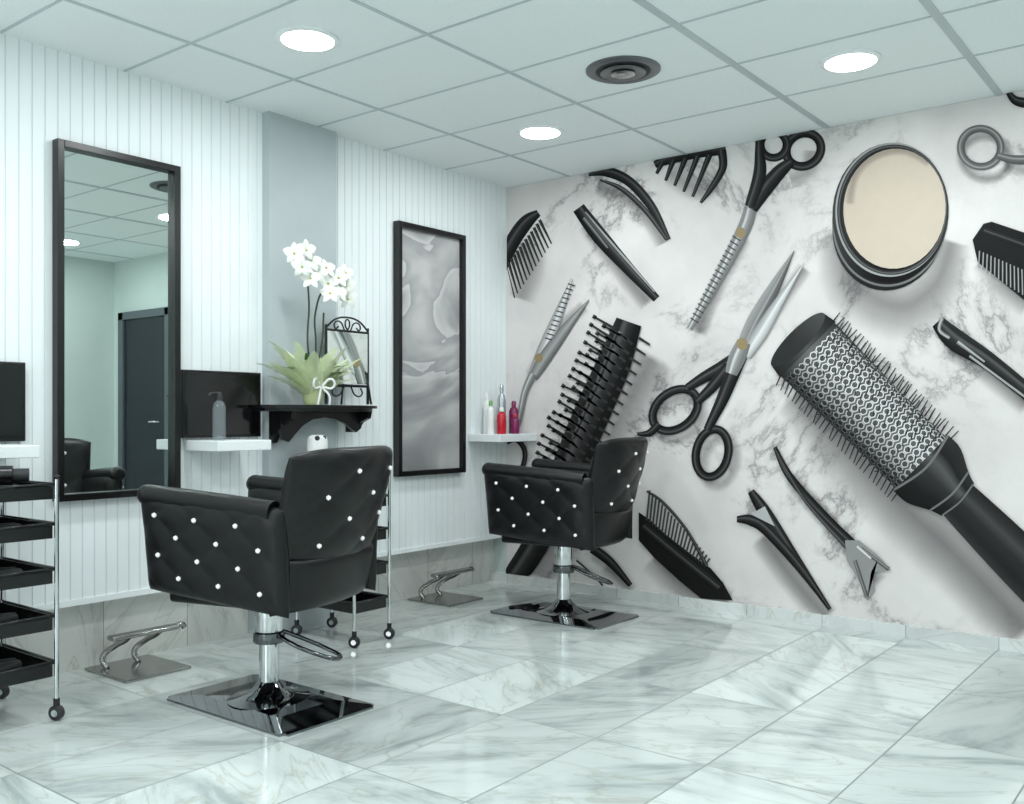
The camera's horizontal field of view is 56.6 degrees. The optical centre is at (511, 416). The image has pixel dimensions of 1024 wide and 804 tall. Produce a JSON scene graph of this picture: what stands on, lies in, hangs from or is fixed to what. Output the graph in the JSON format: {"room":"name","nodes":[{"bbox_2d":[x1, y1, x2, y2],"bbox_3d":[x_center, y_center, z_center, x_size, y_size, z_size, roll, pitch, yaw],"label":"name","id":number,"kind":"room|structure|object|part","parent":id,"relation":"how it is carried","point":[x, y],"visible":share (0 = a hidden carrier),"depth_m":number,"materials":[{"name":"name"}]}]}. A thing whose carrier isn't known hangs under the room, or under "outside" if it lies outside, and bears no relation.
{"room":"salon","nodes":[
{"label":"salon","id":0,"kind":"room"},
{"bbox_2d":[52,138,180,501],"bbox_3d":[-1.621,-0.378,3.928,0.044,1.420,0.540,0,0,38],"label":"mirror","id":1,"kind":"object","parent":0,"point":[116,216],"depth_m":3.91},
{"bbox_3d":[-1.779,-0.378,3.726,0.044,1.420,0.028,0,0,38],"label":"frame","id":2,"kind":"part","parent":1,"relation":"part of","materials":[{"name":"black paint"}]},
{"bbox_3d":[-1.621,0.318,3.928,0.044,0.028,0.484,0,0,38],"label":"frame","id":3,"kind":"part","parent":1,"relation":"part of","materials":[{"name":"black paint"}]},
{"bbox_3d":[-1.632,-0.378,3.936,0.012,1.374,0.494,0,0,38],"label":"glass","id":4,"kind":"part","parent":1,"relation":"part of","materials":[{"name":"white mirror"}]},
{"bbox_3d":[-1.621,-1.074,3.928,0.044,0.028,0.484,0,0,38],"label":"frame","id":5,"kind":"part","parent":1,"relation":"part of","materials":[{"name":"black paint"}]},
{"bbox_3d":[-1.464,-0.378,4.130,0.044,1.420,0.028,0,0,38],"label":"frame","id":6,"kind":"part","parent":1,"relation":"part of","materials":[{"name":"black paint"}]},
{"bbox_2d":[0,33,261,605],"bbox_3d":[-2.904,-0.346,2.414,0.111,2.200,5.430,0,0,38],"label":"panelling","id":7,"kind":"object","parent":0,"point":[47,94],"visible":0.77,"depth_m":3.92,"materials":[{"name":"white paint"}]},
{"bbox_2d":[0,361,24,441],"bbox_3d":[-1.991,-0.058,3.466,0.030,0.300,0.412,0,0,38],"label":"wall monitor","id":8,"kind":"object","parent":7,"relation":"attached to","point":[12,374],"visible":1,"depth_m":3.58,"materials":[{"name":"black paint"}]},
{"bbox_2d":[0,444,38,458],"bbox_3d":[-1.911,0.124,3.391,0.250,0.045,0.330,0,0,38],"label":"wall shelf","id":9,"kind":"object","parent":7,"relation":"attached to","point":[7,451],"visible":1,"depth_m":3.39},
{"bbox_2d":[181,369,260,437],"bbox_3d":[-1.322,-0.058,4.323,0.030,0.300,0.415,0,0,38],"label":"backsplash panel","id":10,"kind":"object","parent":7,"relation":"attached to","point":[202,415],"depth_m":4.30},
{"bbox_2d":[184,439,270,451],"bbox_3d":[-1.262,0.125,4.222,0.250,0.045,0.280,0,0,38],"label":"wall shelf","id":11,"kind":"object","parent":7,"relation":"attached to","point":[217,445],"depth_m":4.13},
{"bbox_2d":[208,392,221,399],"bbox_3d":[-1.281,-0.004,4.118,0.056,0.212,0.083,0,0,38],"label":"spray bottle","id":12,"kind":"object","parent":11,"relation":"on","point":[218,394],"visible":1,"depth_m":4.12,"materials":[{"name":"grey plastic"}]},
{"bbox_2d":[4,539,492,673],"bbox_3d":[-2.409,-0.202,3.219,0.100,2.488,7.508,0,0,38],"label":"baseboard","id":13,"kind":"structure","parent":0,"point":[84,629],"depth_m":4.27,"materials":[{"name":"stone"}]},
{"bbox_2d":[29,535,500,610],"bbox_3d":[-2.279,0.742,3.118,0.008,0.024,7.308,0,0,38],"label":"trim","id":14,"kind":"structure","parent":13,"relation":"attached to","point":[75,602],"depth_m":4.02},
{"bbox_2d":[248,111,336,633],"bbox_3d":[-1.083,-0.202,4.704,0.161,2.488,0.420,0,0,38],"label":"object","id":15,"kind":"object","parent":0,"point":[299,158],"visible":0.5,"depth_m":4.61,"materials":[{"name":"grey paint"}]},
{"bbox_2d":[253,405,376,443],"bbox_3d":[-0.906,0.035,4.629,0.210,0.184,0.700,0,0,38],"label":"console shelf","id":16,"kind":"object","parent":15,"relation":"attached to","point":[285,421],"visible":0.99,"depth_m":4.50,"materials":[{"name":"black paint"}]},
{"bbox_2d":[256,239,360,404],"bbox_3d":[-0.935,-0.438,4.478,0.308,0.763,0.633,0,0,38],"label":"potted orchid","id":17,"kind":"object","parent":16,"relation":"on","point":[312,376],"visible":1,"depth_m":4.44,"materials":[{"name":"white plant"}]},
{"bbox_3d":[-0.944,-0.115,4.494,0.116,0.115,0.116,0,0,38],"label":"pot","id":18,"kind":"part","parent":17,"relation":"part of","materials":[{"name":"green glass"}]},
{"bbox_3d":[-0.914,-0.035,4.635,0.189,0.016,0.651,0,0,38],"label":"moulding","id":19,"kind":"part","parent":16,"relation":"part of","materials":[{"name":"black paint"}]},
{"bbox_2d":[325,316,371,404],"bbox_3d":[-0.843,-0.285,4.808,0.071,0.444,0.312,0,0,38],"label":"mirror","id":20,"kind":"object","parent":16,"relation":"on","point":[357,342],"visible":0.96,"depth_m":4.82,"materials":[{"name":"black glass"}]},
{"bbox_3d":[-0.918,-0.261,4.689,0.013,0.393,0.014,0,0,38],"label":"post","id":21,"kind":"part","parent":20,"relation":"part of","materials":[{"name":"black metal"}]},
{"bbox_3d":[-0.832,-0.432,4.799,0.014,0.013,0.280,0,0,38],"label":"rail","id":22,"kind":"part","parent":20,"relation":"part of","materials":[{"name":"black metal"}]},
{"bbox_3d":[-0.832,-0.297,4.799,0.008,0.260,0.280,0,0,38],"label":"glass","id":23,"kind":"part","parent":20,"relation":"part of","materials":[{"name":"white mirror"}]},
{"bbox_3d":[-0.832,-0.158,4.799,0.014,0.013,0.280,0,0,38],"label":"rail","id":24,"kind":"part","parent":20,"relation":"part of","materials":[{"name":"metal"}]},
{"bbox_3d":[-0.745,-0.261,4.910,0.013,0.393,0.014,0,0,38],"label":"post","id":25,"kind":"part","parent":20,"relation":"part of","materials":[{"name":"black metal"}]},
{"bbox_2d":[337,136,506,552],"bbox_3d":[-0.525,-0.346,5.459,0.111,2.200,1.458,0,0,38],"label":"panelling","id":26,"kind":"object","parent":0,"point":[376,188],"visible":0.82,"depth_m":5.38,"materials":[{"name":"white paint"}]},
{"bbox_2d":[393,220,465,476],"bbox_3d":[-0.461,-0.373,5.413,0.044,1.400,0.561,0,0,38],"label":"picture","id":27,"kind":"object","parent":26,"relation":"attached to","point":[429,264],"visible":1,"depth_m":5.41,"materials":[{"name":"grey glass"}]},
{"bbox_3d":[-0.625,-0.373,5.203,0.044,1.400,0.028,0,0,38],"label":"frame","id":28,"kind":"part","parent":27,"relation":"part of","materials":[{"name":"black paint"}]},
{"bbox_3d":[-0.461,-1.059,5.413,0.044,0.028,0.505,0,0,38],"label":"frame","id":29,"kind":"part","parent":27,"relation":"part of","materials":[{"name":"black paint"}]},
{"bbox_3d":[-0.461,0.313,5.413,0.044,0.028,0.505,0,0,38],"label":"frame","id":30,"kind":"part","parent":27,"relation":"part of","materials":[{"name":"black paint"}]},
{"bbox_3d":[-0.297,-0.373,5.623,0.044,1.400,0.028,0,0,38],"label":"frame","id":31,"kind":"part","parent":27,"relation":"part of","materials":[{"name":"black paint"}]},
{"bbox_2d":[468,433,536,441],"bbox_3d":[-0.055,0.124,5.766,0.250,0.045,0.360,0,0,38],"label":"wall shelf","id":32,"kind":"object","parent":26,"relation":"attached to","point":[495,437],"visible":0.88,"depth_m":5.65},
{"bbox_2d":[484,392,488,433],"bbox_3d":[-0.151,-0.024,5.752,0.044,0.250,0.044,0,0,38],"label":"shampoo bottle","id":33,"kind":"object","parent":32,"relation":"on","point":[486,402],"visible":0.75,"depth_m":5.74,"materials":[{"name":"white plastic"}]},
{"bbox_2d":[487,401,494,433],"bbox_3d":[-0.128,0.002,5.684,0.048,0.200,0.048,0,0,38],"label":"shampoo bottle","id":34,"kind":"object","parent":32,"relation":"on","point":[490,410],"visible":0.98,"depth_m":5.66,"materials":[{"name":"white plastic"}]},
{"bbox_2d":[497,407,505,433],"bbox_3d":[-0.062,0.021,5.670,0.056,0.160,0.056,0,0,38],"label":"shampoo bottle","id":35,"kind":"object","parent":32,"relation":"on","point":[501,416],"visible":0.98,"depth_m":5.65,"materials":[{"name":"red plastic"}]},
{"bbox_2d":[497,384,505,413],"bbox_3d":[-0.064,-0.049,5.798,0.052,0.300,0.052,0,0,38],"label":"can","id":36,"kind":"object","parent":32,"relation":"on","point":[501,401],"visible":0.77,"depth_m":5.78,"materials":[{"name":"silver metal"}]},
{"bbox_2d":[509,401,518,433],"bbox_3d":[0.011,0.002,5.829,0.060,0.200,0.060,0,0,38],"label":"shampoo bottle","id":37,"kind":"object","parent":32,"relation":"on","point":[513,410],"visible":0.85,"depth_m":5.81,"materials":[{"name":"pink"}]},
{"bbox_2d":[511,414,518,433],"bbox_3d":[0.020,0.042,5.759,0.052,0.120,0.052,0,0,38],"label":"shampoo bottle","id":38,"kind":"object","parent":32,"relation":"on","point":[514,421],"visible":1,"depth_m":5.74,"materials":[{"name":"pink"}]},
{"bbox_2d":[0,581,1023,803],"bbox_3d":[-0.466,1.092,1.702,5.030,0.100,7.508,0,0,38],"label":"floor","id":39,"kind":"structure","parent":0,"point":[667,704],"depth_m":3.25,"materials":[{"name":"stone"}]},
{"bbox_2d":[0,466,64,720],"bbox_3d":[-1.820,0.605,3.275,0.463,0.873,0.339,0,0,38],"label":"trolley","id":40,"kind":"object","parent":39,"relation":"on","point":[17,665],"visible":1,"depth_m":3.26,"materials":[{"name":"black plastic"}]},
{"bbox_3d":[-1.889,0.592,3.519,0.015,0.760,0.016,0,0,38],"label":"post","id":41,"kind":"part","parent":40,"relation":"part of","materials":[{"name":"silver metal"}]},
{"bbox_2d":[0,645,52,687],"bbox_3d":[-1.820,0.867,3.275,0.394,0.050,0.284,0,0,38],"label":"tray","id":42,"kind":"object","parent":40,"relation":"on","point":[17,665],"depth_m":3.25,"materials":[{"name":"black plastic"}]},
{"bbox_2d":[0,602,52,638],"bbox_3d":[-1.820,0.707,3.275,0.394,0.050,0.284,0,0,38],"label":"tray","id":43,"kind":"object","parent":40,"relation":"on","point":[16,619],"depth_m":3.25,"materials":[{"name":"black plastic"}]},
{"bbox_2d":[0,559,52,590],"bbox_3d":[-1.820,0.547,3.275,0.394,0.050,0.284,0,0,38],"label":"tray","id":44,"kind":"object","parent":40,"relation":"on","point":[14,573],"depth_m":3.23,"materials":[{"name":"black plastic"}]},
{"bbox_2d":[0,516,52,543],"bbox_3d":[-1.820,0.392,3.275,0.394,0.050,0.284,0,0,38],"label":"tray","id":45,"kind":"object","parent":40,"relation":"on","point":[12,528],"depth_m":3.22,"materials":[{"name":"black plastic"}]},
{"bbox_2d":[0,482,52,502],"bbox_3d":[-1.820,0.257,3.275,0.394,0.050,0.284,0,0,38],"label":"tray","id":46,"kind":"object","parent":40,"relation":"on","point":[9,491],"depth_m":3.20,"materials":[{"name":"black plastic"}]},
{"bbox_3d":[-1.566,0.592,3.267,0.015,0.760,0.016,0,0,38],"label":"post","id":47,"kind":"part","parent":40,"relation":"part of","materials":[{"name":"silver metal"}]},
{"bbox_3d":[-1.566,0.982,3.267,0.021,0.030,0.022,0,0,38],"label":"caster stem","id":48,"kind":"part","parent":40,"relation":"part of","materials":[{"name":"black plastic"}]},
{"bbox_2d":[85,621,190,683],"bbox_3d":[-1.529,0.954,3.939,0.320,0.176,0.344,0,0,38],"label":"footrest","id":49,"kind":"object","parent":39,"relation":"on","point":[136,668],"visible":1,"depth_m":3.90,"materials":[{"name":"silver metal"}]},
{"bbox_2d":[137,445,392,736],"bbox_3d":[-0.861,0.572,3.444,0.812,0.940,0.676,0,0,25],"label":"chair","id":50,"kind":"object","parent":39,"relation":"on","point":[304,539],"visible":1,"depth_m":3.21,"materials":[{"name":"black leather"}]},
{"bbox_3d":[-0.889,0.626,3.459,0.490,0.048,0.480,0,0,23],"label":"seat frame","id":51,"kind":"part","parent":50,"relation":"part of","materials":[{"name":"black leather"}]},
{"bbox_3d":[-1.009,0.460,3.207,0.605,0.395,0.103,0,0,23],"label":"arm","id":52,"kind":"part","parent":50,"relation":"part of","materials":[{"name":"black leather"}]},
{"bbox_3d":[-0.884,1.030,3.457,0.690,0.024,0.420,0,0,38],"label":"plate","id":53,"kind":"part","parent":50,"relation":"part of","materials":[{"name":"grey metal"}]},
{"bbox_3d":[-0.739,0.830,3.455,0.244,0.115,0.135,0,0,-12],"label":"pump lever","id":54,"kind":"part","parent":50,"relation":"part of","materials":[{"name":"silver metal"}]},
{"bbox_3d":[-0.791,0.460,3.721,0.605,0.395,0.103,0,0,23],"label":"arm","id":55,"kind":"part","parent":50,"relation":"part of","materials":[{"name":"black leather"}]},
{"bbox_3d":[-0.638,0.562,3.353,0.146,0.190,0.550,0,0,23],"label":"backrest","id":56,"kind":"part","parent":50,"relation":"part of","materials":[{"name":"black leather"}]},
{"bbox_3d":[-0.587,0.307,3.331,0.216,0.410,0.630,0,0,23],"label":"backrest","id":57,"kind":"part","parent":50,"relation":"part of","materials":[{"name":"black leather"}]},
{"bbox_2d":[291,435,394,647],"bbox_3d":[-0.801,0.564,4.497,0.453,0.956,0.259,0,0,38],"label":"trolley","id":58,"kind":"object","parent":39,"relation":"on","point":[364,601],"visible":0.31,"depth_m":4.45,"materials":[{"name":"black plastic"}]},
{"bbox_3d":[-1.027,0.592,4.533,0.015,0.760,0.016,0,0,38],"label":"post","id":59,"kind":"part","parent":58,"relation":"part of","materials":[{"name":"silver metal"}]},
{"bbox_2d":[307,435,327,451],"bbox_3d":[-0.925,0.180,4.517,0.100,0.190,0.100,0,0,38],"label":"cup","id":60,"kind":"object","parent":58,"relation":"on","point":[314,442],"depth_m":4.48,"materials":[{"name":"white ceramic"}]},
{"bbox_2d":[319,591,388,613],"bbox_3d":[-0.801,0.864,4.497,0.408,0.056,0.228,0,0,38],"label":"tray","id":61,"kind":"object","parent":58,"relation":"on","point":[364,601],"depth_m":4.39,"materials":[{"name":"black plastic"}]},
{"bbox_3d":[-0.712,0.592,4.287,0.015,0.760,0.016,0,0,38],"label":"post","id":62,"kind":"part","parent":58,"relation":"part of","materials":[{"name":"silver metal"}]},
{"bbox_3d":[-0.712,0.982,4.287,0.021,0.030,0.022,0,0,38],"label":"caster stem","id":63,"kind":"part","parent":58,"relation":"part of","materials":[{"name":"black plastic"}]},
{"bbox_2d":[377,526,388,539],"bbox_3d":[-0.801,0.544,4.497,0.408,0.056,0.228,0,0,38],"label":"tray","id":64,"kind":"object","parent":58,"relation":"on","point":[381,535],"depth_m":4.44,"materials":[{"name":"black plastic"}]},
{"bbox_2d":[377,559,388,574],"bbox_3d":[-0.801,0.704,4.497,0.408,0.056,0.228,0,0,38],"label":"tray","id":65,"kind":"object","parent":58,"relation":"on","point":[381,564],"depth_m":4.44,"materials":[{"name":"black plastic"}]},
{"bbox_2d":[382,494,388,505],"bbox_3d":[-0.801,0.389,4.497,0.408,0.056,0.228,0,0,38],"label":"tray","id":66,"kind":"object","parent":58,"relation":"on","point":[386,495],"depth_m":4.45,"materials":[{"name":"black plastic"}]},
{"bbox_3d":[-0.576,0.592,4.460,0.015,0.760,0.016,0,0,38],"label":"post","id":67,"kind":"part","parent":58,"relation":"part of","materials":[{"name":"silver metal"}]},
{"bbox_2d":[408,566,482,606],"bbox_3d":[-0.366,0.954,5.428,0.320,0.176,0.344,0,0,38],"label":"footrest","id":68,"kind":"object","parent":39,"relation":"on","point":[441,598],"visible":1,"depth_m":5.39,"materials":[{"name":"silver metal"}]},
{"bbox_2d":[482,437,648,629],"bbox_3d":[0.298,0.572,4.994,0.804,0.940,0.674,0,0,28],"label":"chair","id":69,"kind":"object","parent":39,"relation":"on","point":[565,506],"visible":1,"depth_m":4.76,"materials":[{"name":"black leather"}]},
{"bbox_3d":[0.267,0.626,5.012,0.490,0.048,0.480,0,0,27],"label":"seat frame","id":70,"kind":"part","parent":69,"relation":"part of","materials":[{"name":"black leather"}]},
{"bbox_3d":[0.130,0.460,4.769,0.605,0.395,0.103,0,0,27],"label":"arm","id":71,"kind":"part","parent":69,"relation":"part of","materials":[{"name":"black leather"}]},
{"bbox_3d":[0.272,1.030,5.010,0.690,0.024,0.420,0,0,38],"label":"plate","id":72,"kind":"part","parent":69,"relation":"part of","materials":[{"name":"grey metal"}]},
{"bbox_3d":[0.383,0.460,5.266,0.605,0.395,0.103,0,0,27],"label":"arm","id":73,"kind":"part","parent":69,"relation":"part of","materials":[{"name":"black leather"}]},
{"bbox_3d":[0.417,0.830,5.008,0.244,0.115,0.135,0,0,-12],"label":"pump lever","id":74,"kind":"part","parent":69,"relation":"part of","materials":[{"name":"silver metal"}]},
{"bbox_3d":[0.510,0.562,4.888,0.146,0.190,0.550,0,0,27],"label":"backrest","id":75,"kind":"part","parent":69,"relation":"part of","materials":[{"name":"black leather"}]},
{"bbox_3d":[0.559,0.307,4.863,0.216,0.410,0.630,0,0,27],"label":"backrest","id":76,"kind":"part","parent":69,"relation":"part of","materials":[{"name":"black leather"}]},
{"bbox_2d":[0,0,1023,187],"bbox_3d":[-0.466,-1.496,1.702,5.030,0.100,7.508,0,0,38],"label":"ceiling","id":77,"kind":"structure","parent":0,"point":[532,32],"depth_m":3.85,"materials":[{"name":"tile"}]},
{"bbox_2d":[276,26,338,51],"bbox_3d":[-0.781,-1.440,3.630,0.236,0.013,0.236,0,0,38],"label":"recessed light","id":78,"kind":"object","parent":77,"relation":"in","point":[301,38],"visible":1,"depth_m":3.61,"materials":[{"name":"white plastic"}]},
{"bbox_2d":[281,31,333,51],"bbox_3d":[-0.781,-1.438,3.630,0.198,0.010,0.198,0,0,38],"label":"diffuser","id":79,"kind":"object","parent":78,"relation":"attached to","point":[307,41],"depth_m":3.62,"materials":[{"name":"white plastic"}]},
{"bbox_2d":[0,0,1023,176],"bbox_3d":[-0.422,-1.444,1.668,4.719,0.004,7.308,0,0,38],"label":"grid","id":80,"kind":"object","parent":77,"relation":"attached to","point":[928,5],"depth_m":3.84,"materials":[{"name":"white metal"}]},
{"bbox_2d":[517,124,563,139],"bbox_3d":[0.143,-1.440,4.812,0.236,0.013,0.236,0,0,38],"label":"recessed light","id":81,"kind":"object","parent":77,"relation":"in","point":[538,131],"visible":1,"depth_m":4.79,"materials":[{"name":"white plastic"}]},
{"bbox_2d":[521,128,559,139],"bbox_3d":[0.143,-1.438,4.812,0.198,0.010,0.198,0,0,38],"label":"diffuser","id":82,"kind":"object","parent":81,"relation":"attached to","point":[530,133],"depth_m":4.80,"materials":[{"name":"white plastic"}]},
{"bbox_2d":[586,55,660,83],"bbox_3d":[0.462,-1.432,3.954,0.310,0.027,0.310,0,0,38],"label":"ceiling vent","id":83,"kind":"object","parent":77,"relation":"in","point":[625,69],"depth_m":3.92,"materials":[{"name":"grey metal"}]},
{"bbox_2d":[820,49,881,71],"bbox_3d":[1.372,-1.440,3.852,0.236,0.013,0.236,0,0,38],"label":"recessed light","id":84,"kind":"object","parent":77,"relation":"in","point":[855,59],"visible":1,"depth_m":3.82,"materials":[{"name":"white plastic"}]},
{"bbox_2d":[825,53,876,71],"bbox_3d":[1.372,-1.438,3.852,0.198,0.010,0.198,0,0,38],"label":"diffuser","id":85,"kind":"object","parent":84,"relation":"attached to","point":[836,62],"depth_m":3.83,"materials":[{"name":"white plastic"}]},
{"bbox_2d":[493,90,1023,639],"bbox_3d":[1.809,-0.202,4.614,5.030,2.488,0.116,0,0,38],"label":"wall","id":86,"kind":"structure","parent":0,"point":[813,339],"depth_m":4.82,"materials":[{"name":"paper"}]},
{"bbox_2d":[492,572,1023,652],"bbox_3d":[1.384,1.014,4.882,3.830,0.055,0.018,0,0,38],"label":"baseboard","id":87,"kind":"structure","parent":86,"relation":"attached to","point":[954,637],"depth_m":4.86,"materials":[{"name":"stone"}]}
]}

